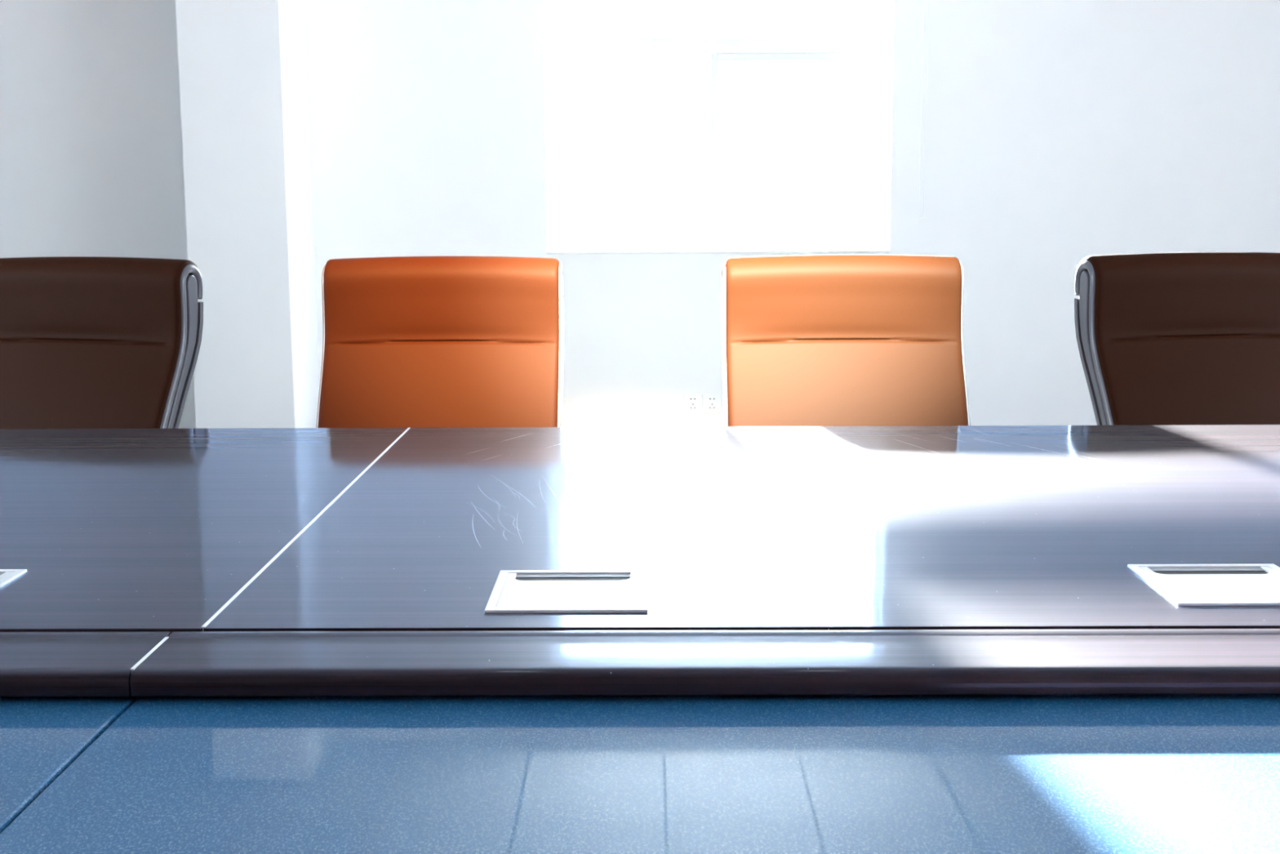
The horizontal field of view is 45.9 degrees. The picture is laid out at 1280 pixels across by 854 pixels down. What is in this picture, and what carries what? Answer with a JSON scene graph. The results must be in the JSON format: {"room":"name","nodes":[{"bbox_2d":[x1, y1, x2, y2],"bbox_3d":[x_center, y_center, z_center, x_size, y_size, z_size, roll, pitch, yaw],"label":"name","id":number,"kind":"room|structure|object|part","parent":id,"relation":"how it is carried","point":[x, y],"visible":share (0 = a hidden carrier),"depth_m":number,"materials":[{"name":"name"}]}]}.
{"room":"conference room","nodes":[
{"label":"conference room","id":0,"kind":"room"},
{"bbox_2d":[174,0,319,428],"bbox_3d":[-1.636,-1.238,6.315,0.414,2.800,0.480,0,9,0],"label":"pillar","id":1,"kind":"structure","parent":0,"point":[242,64],"depth_m":6.15,"materials":[{"name":"white paint"}]},
{"bbox_2d":[0,0,1279,428],"bbox_3d":[0.037,-1.298,6.660,7.600,2.800,0.240,0,9,0],"label":"wall","id":2,"kind":"structure","parent":0,"point":[1060,134],"depth_m":6.56,"materials":[{"name":"white paint"}]},
{"bbox_2d":[683,393,702,413],"bbox_3d":[0.234,-0.104,6.714,0.085,0.086,0.011,0,9,0],"label":"wall outlet","id":3,"kind":"object","parent":2,"relation":"attached to","point":[692,402],"visible":1,"depth_m":6.71,"materials":[{"name":"white plastic"}]},
{"bbox_2d":[702,393,721,413],"bbox_3d":[0.320,-0.104,6.714,0.085,0.086,0.011,0,9,0],"label":"wall outlet","id":4,"kind":"object","parent":2,"relation":"attached to","point":[712,402],"visible":1,"depth_m":6.71,"materials":[{"name":"white plastic"}]},
{"bbox_2d":[544,0,890,254],"bbox_3d":[0.338,-1.614,6.564,1.499,1.708,0.172,0,9,0],"label":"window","id":5,"kind":"structure","parent":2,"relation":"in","point":[558,52],"depth_m":6.63,"materials":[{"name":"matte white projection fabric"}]},
{"bbox_3d":[-0.011,-1.228,6.695,0.708,0.818,0.022,0,9,0],"label":"sash","id":6,"kind":"part","parent":5,"relation":"part of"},
{"bbox_3d":[0.341,-0.771,6.662,1.499,0.012,0.112,0,9,0],"label":"sill","id":7,"kind":"part","parent":5,"relation":"part of","materials":[{"name":"white"}]},
{"bbox_3d":[0.678,-1.226,6.665,0.733,0.818,0.022,0,9,0],"label":"sash","id":8,"kind":"part","parent":5,"relation":"part of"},
{"bbox_3d":[0.017,0.848,2.203,7.600,0.100,9.700,0,9,0],"label":"floor","id":9,"kind":"structure","parent":0,"visible":0},
{"bbox_2d":[0,256,203,429],"bbox_3d":[-1.335,0.149,3.212,0.609,0.990,0.748,2,9,14],"label":"chair","id":10,"kind":"object","parent":9,"relation":"on","point":[86,342],"visible":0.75,"depth_m":3.38,"materials":[{"name":"brown leather"}]},
{"bbox_3d":[-1.027,-0.075,3.326,0.008,0.555,0.295,2,9,14],"label":"edge trim","id":11,"kind":"part","parent":10,"relation":"part of","materials":[{"name":"silver metal"}]},
{"bbox_2d":[0,427,408,833],"bbox_3d":[-1.286,0.594,1.078,1.809,0.751,2.934,0,9,0],"label":"conference table","id":12,"kind":"object","parent":9,"relation":"on","point":[126,540],"visible":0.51,"depth_m":1.63,"materials":[{"name":"brown wood"}]},
{"bbox_2d":[0,568,26,587],"bbox_3d":[-0.690,0.155,1.449,0.147,0.003,0.147,0,9,0],"label":"box","id":13,"kind":"object","parent":12,"relation":"on","point":[6,575],"visible":1,"depth_m":1.50,"materials":[{"name":"metal"}]},
{"bbox_3d":[-1.299,0.255,1.025,1.786,0.012,0.535,0,9,0],"label":"inset panel","id":14,"kind":"part","parent":12,"relation":"part of","materials":[{"name":"blue paint"}]},
{"bbox_2d":[315,256,564,427],"bbox_3d":[-0.440,0.155,3.145,0.609,0.990,0.748,0,9,0],"label":"chair","id":15,"kind":"object","parent":9,"relation":"on","point":[408,341],"visible":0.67,"depth_m":3.34,"materials":[{"name":"orange leather"}]},
{"bbox_3d":[-0.702,-0.077,3.331,0.008,0.555,0.295,0,9,0],"label":"edge trim","id":16,"kind":"part","parent":15,"relation":"part of","materials":[{"name":"grey leather"}]},
{"bbox_3d":[-0.177,-0.079,3.328,0.008,0.555,0.295,0,9,0],"label":"edge trim","id":17,"kind":"part","parent":15,"relation":"part of","materials":[{"name":"grey leather"}]},
{"bbox_2d":[0,424,1279,853],"bbox_3d":[0.777,0.585,1.081,2.361,0.751,2.966,0,9,0],"label":"conference table","id":18,"kind":"object","parent":9,"relation":"on","point":[850,639],"visible":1,"depth_m":1.21,"materials":[{"name":"brown wood"}]},
{"bbox_2d":[484,569,648,613],"bbox_3d":[-0.066,0.155,1.435,0.147,0.003,0.147,0,9,0],"label":"box","id":19,"kind":"object","parent":18,"relation":"on","point":[516,591],"visible":1,"depth_m":1.43,"materials":[{"name":"metal"}]},
{"bbox_3d":[0.776,0.248,1.012,2.360,0.012,0.535,0,9,0],"label":"inset panel","id":20,"kind":"part","parent":18,"relation":"part of","materials":[{"name":"blue paint"}]},
{"bbox_2d":[1127,564,1279,605],"bbox_3d":[0.563,0.150,1.448,0.147,0.003,0.147,0,9,0],"label":"box","id":21,"kind":"object","parent":18,"relation":"on","point":[1184,584],"visible":1,"depth_m":1.45,"materials":[{"name":"metal"}]},
{"bbox_2d":[721,254,970,426],"bbox_3d":[0.451,0.152,3.139,0.609,0.990,0.748,0,9,0],"label":"chair","id":22,"kind":"object","parent":9,"relation":"on","point":[807,340],"visible":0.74,"depth_m":3.33,"materials":[{"name":"orange leather"}]},
{"bbox_3d":[0.189,-0.080,3.326,0.008,0.555,0.295,0,9,0],"label":"edge trim","id":23,"kind":"part","parent":22,"relation":"part of","materials":[{"name":"grey leather"}]},
{"bbox_3d":[0.714,-0.082,3.322,0.008,0.555,0.295,0,9,0],"label":"edge trim","id":24,"kind":"part","parent":22,"relation":"part of","materials":[{"name":"grey leather"}]},
{"bbox_2d":[1074,252,1279,425],"bbox_3d":[1.315,0.140,3.193,0.609,0.990,0.748,-2,9,-11],"label":"chair","id":25,"kind":"object","parent":9,"relation":"on","point":[1166,338],"visible":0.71,"depth_m":3.37,"materials":[{"name":"brown leather"}]},
{"bbox_3d":[1.016,-0.084,3.326,0.008,0.555,0.295,-2,9,-11],"label":"edge trim","id":26,"kind":"part","parent":25,"relation":"part of","materials":[{"name":"silver metal"}]}
]}

